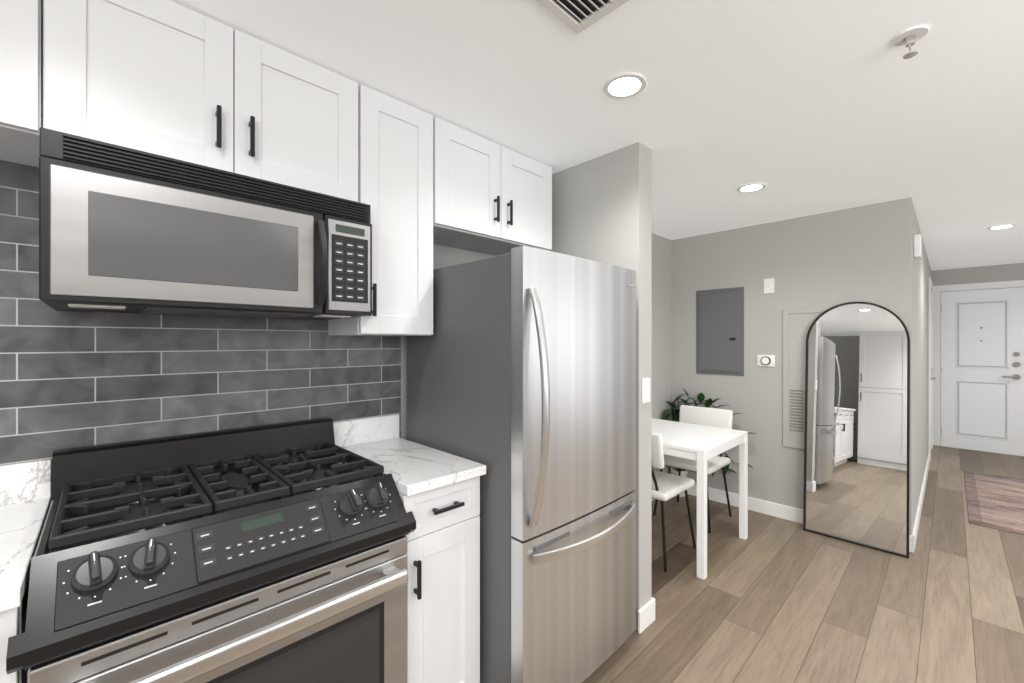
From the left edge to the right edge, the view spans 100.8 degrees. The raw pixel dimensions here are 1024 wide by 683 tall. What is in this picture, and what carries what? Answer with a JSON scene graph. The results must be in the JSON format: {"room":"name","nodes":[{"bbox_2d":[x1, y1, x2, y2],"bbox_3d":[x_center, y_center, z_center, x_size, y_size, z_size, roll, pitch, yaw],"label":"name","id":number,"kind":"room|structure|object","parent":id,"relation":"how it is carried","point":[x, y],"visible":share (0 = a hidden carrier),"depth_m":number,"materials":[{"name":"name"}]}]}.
{"room":"kitchen","nodes":[
{"label":"kitchen","id":0,"kind":"room"},
{"bbox_2d":[401,233,671,473],"bbox_3d":[-0.899,0.207,1.684,6.690,2.285,0.120,0,0,-44],"label":"wall","id":1,"kind":"structure","parent":0,"point":[444,256],"depth_m":3.69,"materials":[{"name":"grey paint"}]},
{"bbox_2d":[0,459,50,502],"bbox_3d":[-2.002,0.382,0.513,1.956,0.105,0.015,0,0,-44],"label":"backsplash","id":2,"kind":"structure","parent":1,"relation":"attached to","point":[19,482],"depth_m":1.15,"materials":[{"name":"white stone"}]},
{"bbox_2d":[0,0,95,166],"bbox_3d":[-1.462,-0.710,0.844,0.873,0.443,0.303,0,0,-44],"label":"upper cabinet","id":3,"kind":"object","parent":1,"relation":"attached to","point":[48,47],"depth_m":1.00,"materials":[{"name":"white wood"}]},
{"bbox_2d":[0,160,400,500],"bbox_3d":[-1.630,-0.067,0.889,3.094,1.043,0.008,0,0,-44],"label":"tile backsplash","id":4,"kind":"structure","parent":1,"relation":"attached to","point":[72,379],"depth_m":1.34,"materials":[{"name":"grey tile"}]},
{"bbox_2d":[96,0,363,202],"bbox_3d":[-0.954,-0.710,1.334,0.838,0.443,0.303,0,0,-44],"label":"upper cabinet","id":5,"kind":"object","parent":1,"relation":"attached to","point":[169,79],"depth_m":1.23,"materials":[{"name":"white wood"}]},
{"bbox_2d":[39,127,371,319],"bbox_3d":[-0.871,-0.285,1.303,0.756,0.399,0.459,0,0,-44],"label":"microwave","id":6,"kind":"object","parent":5,"relation":"attached to","point":[122,229],"visible":1,"depth_m":1.09,"materials":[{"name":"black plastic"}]},
{"bbox_2d":[328,86,439,335],"bbox_3d":[-0.538,-0.479,1.736,0.313,0.904,0.303,0,0,-44],"label":"upper cabinet","id":7,"kind":"object","parent":1,"relation":"attached to","point":[402,140],"depth_m":1.64,"materials":[{"name":"white wood"}]},
{"bbox_2d":[440,119,551,255],"bbox_3d":[-0.157,-0.710,2.104,0.741,0.443,0.303,0,0,-44],"label":"upper cabinet","id":8,"kind":"object","parent":1,"relation":"attached to","point":[495,199],"depth_m":1.97,"materials":[{"name":"white wood"}]},
{"bbox_2d":[170,0,1023,270],"bbox_3d":[2.093,-0.960,1.500,10.740,0.050,4.540,0,0,-44],"label":"ceiling","id":9,"kind":"structure","parent":0,"point":[800,108],"depth_m":1.57,"materials":[{"name":"white paint"}]},
{"bbox_2d":[535,0,628,33],"bbox_3d":[0.189,-0.928,0.920,0.500,0.013,0.500,0,0,-44],"label":"ceiling vent","id":10,"kind":"object","parent":9,"relation":"in","point":[577,16],"visible":1,"depth_m":1.18,"materials":[{"name":"white plastic"}]},
{"bbox_2d":[603,72,646,98],"bbox_3d":[0.409,-0.932,1.537,0.156,0.006,0.153,0,0,-44],"label":"recessed light","id":11,"kind":"object","parent":9,"relation":"in","point":[625,85],"depth_m":1.54,"materials":[{"name":"white plastic"}]},
{"bbox_2d":[737,183,765,192],"bbox_3d":[1.441,-0.932,2.549,0.162,0.006,0.151,0,0,-44],"label":"recessed light","id":12,"kind":"object","parent":9,"relation":"in","point":[752,187],"depth_m":2.55,"materials":[{"name":"white plastic"}]},
{"bbox_2d":[893,25,928,58],"bbox_3d":[1.212,-0.904,1.289,0.080,0.062,0.080,0,0,-44],"label":"sprinkler","id":13,"kind":"object","parent":9,"relation":"attached to","point":[909,37],"visible":1,"depth_m":1.28,"materials":[{"name":"silver metal"}]},
{"bbox_2d":[987,224,1015,229],"bbox_3d":[3.945,-0.932,3.415,0.174,0.006,0.149,0,0,-44],"label":"recessed light","id":14,"kind":"object","parent":9,"relation":"in","point":[1006,225],"depth_m":3.41,"materials":[{"name":"white plastic"}]},
{"bbox_2d":[550,142,651,630],"bbox_3d":[0.369,0.207,2.292,0.120,2.285,0.766,0,0,-44],"label":"wall","id":15,"kind":"structure","parent":0,"point":[602,208],"depth_m":2.04,"materials":[{"name":"grey paint"}]},
{"bbox_2d":[642,378,649,402],"bbox_3d":[0.640,0.230,2.011,0.070,0.116,0.012,0,0,-44],"label":"light switch","id":16,"kind":"object","parent":15,"relation":"attached to","point":[645,390],"visible":1,"depth_m":2.00,"materials":[{"name":"white plastic"}]},
{"bbox_2d":[638,598,654,625],"bbox_3d":[0.425,1.298,2.309,0.044,0.105,0.740,0,0,-44],"label":"baseboard","id":17,"kind":"structure","parent":15,"relation":"attached to","point":[646,615],"depth_m":2.01,"materials":[{"name":"white wood"}]},
{"bbox_2d":[672,197,912,535],"bbox_3d":[2.062,0.207,3.346,0.120,2.285,1.600,0,0,-44],"label":"wall","id":18,"kind":"structure","parent":0,"point":[838,257],"depth_m":3.28,"materials":[{"name":"grey paint"}]},
{"bbox_2d":[696,287,743,375],"bbox_3d":[1.745,-0.087,3.572,0.021,0.725,0.385,0,0,-44],"label":"panel","id":19,"kind":"object","parent":18,"relation":"attached to","point":[719,331],"visible":1,"depth_m":3.56,"materials":[{"name":"grey paint"}]},
{"bbox_2d":[687,484,802,523],"bbox_3d":[2.017,1.298,3.296,0.014,0.105,1.530,0,0,-44],"label":"baseboard","id":20,"kind":"structure","parent":18,"relation":"attached to","point":[781,511],"depth_m":3.35,"materials":[{"name":"white wood"}]},
{"bbox_2d":[757,355,774,366],"bbox_3d":[1.988,0.145,3.317,0.026,0.090,0.124,0,0,-44],"label":"thermostat","id":21,"kind":"object","parent":18,"relation":"attached to","point":[766,360],"visible":1,"depth_m":3.31,"materials":[{"name":"white plastic"}]},
{"bbox_2d":[764,278,773,293],"bbox_3d":[2.009,-0.440,3.309,0.006,0.116,0.072,0,0,-44],"label":"switch plate","id":22,"kind":"object","parent":18,"relation":"attached to","point":[770,289],"visible":1,"depth_m":3.31,"materials":[{"name":"white plastic"}]},
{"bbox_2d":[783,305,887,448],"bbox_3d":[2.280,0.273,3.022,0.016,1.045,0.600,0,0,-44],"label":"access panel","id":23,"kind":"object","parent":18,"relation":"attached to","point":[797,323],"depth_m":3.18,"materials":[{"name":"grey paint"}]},
{"bbox_2d":[582,446,1023,682],"bbox_3d":[2.093,1.375,1.500,10.740,0.050,4.540,0,0,-44],"label":"floor","id":24,"kind":"structure","parent":0,"point":[771,599],"depth_m":2.20,"materials":[{"name":"brown wood"}]},
{"bbox_2d":[0,547,36,682],"bbox_3d":[-1.276,0.908,0.813,0.489,0.883,0.602,0,0,-44],"label":"base cabinet","id":25,"kind":"object","parent":24,"relation":"on","point":[14,623],"depth_m":0.76,"materials":[{"name":"white wood"}]},
{"bbox_2d":[0,495,50,614],"bbox_3d":[-1.791,0.451,0.294,1.956,0.032,0.632,0,0,-44],"label":"countertop","id":26,"kind":"structure","parent":25,"relation":"on","point":[21,524],"depth_m":0.92,"materials":[{"name":"white stone"}]},
{"bbox_2d":[6,417,415,682],"bbox_3d":[-0.777,0.827,1.206,0.794,1.046,0.697,0,0,-44],"label":"gas range","id":27,"kind":"object","parent":24,"relation":"on","point":[272,553],"visible":1,"depth_m":1.03,"materials":[{"name":"black metal"}]},
{"bbox_2d":[333,414,485,682],"bbox_3d":[-0.421,0.840,1.615,0.313,1.020,0.634,0,0,-44],"label":"base cabinet","id":28,"kind":"object","parent":24,"relation":"on","point":[439,492],"visible":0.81,"depth_m":1.44,"materials":[{"name":"white wood"}]},
{"bbox_2d":[407,246,635,682],"bbox_3d":[0.058,0.514,1.890,0.720,1.672,0.822,0,0,-44],"label":"refrigerator","id":29,"kind":"object","parent":24,"relation":"on","point":[521,373],"visible":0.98,"depth_m":1.55,"materials":[{"name":"silver metal"}]},
{"bbox_2d":[652,432,695,571],"bbox_3d":[0.876,0.943,2.758,0.511,0.818,0.438,0,0,-44],"label":"chair","id":30,"kind":"object","parent":24,"relation":"on","point":[666,486],"visible":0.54,"depth_m":2.55,"materials":[{"name":"white plastic"}]},
{"bbox_2d":[653,405,732,532],"bbox_3d":[1.433,0.943,3.323,0.511,0.818,0.438,0,0,-44],"label":"chair","id":31,"kind":"object","parent":24,"relation":"on","point":[714,417],"visible":0.54,"depth_m":3.31,"materials":[{"name":"white plastic"}]},
{"bbox_2d":[652,418,747,579],"bbox_3d":[1.094,0.983,2.934,0.745,0.735,0.760,0,0,-44],"label":"dining table","id":32,"kind":"object","parent":24,"relation":"on","point":[701,445],"visible":0.54,"depth_m":2.68,"materials":[{"name":"white wood"}]},
{"bbox_2d":[662,387,755,496],"bbox_3d":[1.619,0.869,3.499,0.284,0.962,0.701,0,0,-44],"label":"potted plant","id":33,"kind":"object","parent":24,"relation":"on","point":[675,412],"visible":0.27,"depth_m":3.68,"materials":[{"name":"green plant"}]},
{"bbox_2d":[803,302,909,557],"bbox_3d":[2.329,0.536,2.885,0.030,1.630,0.555,5,-3,-44],"label":"leaning mirror","id":34,"kind":"object","parent":24,"relation":"on","point":[857,440],"visible":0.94,"depth_m":2.86,"materials":[{"name":"clear glass"}]},
{"bbox_2d":[964,470,1023,534],"bbox_3d":[4.387,1.345,3.472,1.860,0.009,0.910,0,0,-44],"label":"rug","id":35,"kind":"object","parent":24,"relation":"on","point":[995,501],"visible":0.96,"depth_m":3.56,"materials":[{"name":"brown fabric"}]},
{"bbox_2d":[913,205,930,525],"bbox_3d":[4.033,0.207,4.220,3.930,2.285,0.120,0,0,-44],"label":"wall","id":36,"kind":"structure","parent":0,"point":[921,271],"depth_m":3.43,"materials":[{"name":"grey paint"}]},
{"bbox_2d":[914,234,921,258],"bbox_3d":[2.785,-0.655,2.907,0.110,0.150,0.035,0,0,-44],"label":"door chime","id":37,"kind":"object","parent":36,"relation":"attached to","point":[918,246],"visible":0.96,"depth_m":2.87,"materials":[{"name":"white plastic"}]},
{"bbox_2d":[909,453,929,552],"bbox_3d":[3.621,1.298,3.730,2.924,0.105,0.014,0,0,-44],"label":"baseboard","id":38,"kind":"structure","parent":36,"relation":"attached to","point":[912,539],"depth_m":3.16,"materials":[{"name":"white wood"}]},
{"bbox_2d":[928,277,935,461],"bbox_3d":[5.026,0.304,5.056,0.930,2.075,0.056,0,0,-44],"label":"door frame","id":39,"kind":"structure","parent":36,"relation":"attached to","point":[930,365],"depth_m":4.75,"materials":[{"name":"wood"}]},
{"bbox_2d":[931,263,1023,456],"bbox_3d":[6.469,0.207,4.612,0.120,2.285,2.940,0,0,-44],"label":"wall","id":40,"kind":"structure","parent":0,"point":[998,273],"depth_m":5.26,"materials":[{"name":"grey paint"}]},
{"bbox_2d":[933,280,1023,455],"bbox_3d":[5.771,0.304,5.206,0.056,2.075,0.870,0,0,-44],"label":"door","id":41,"kind":"structure","parent":40,"relation":"attached to","point":[980,370],"depth_m":5.23,"materials":[{"name":"white wood"}]}
]}

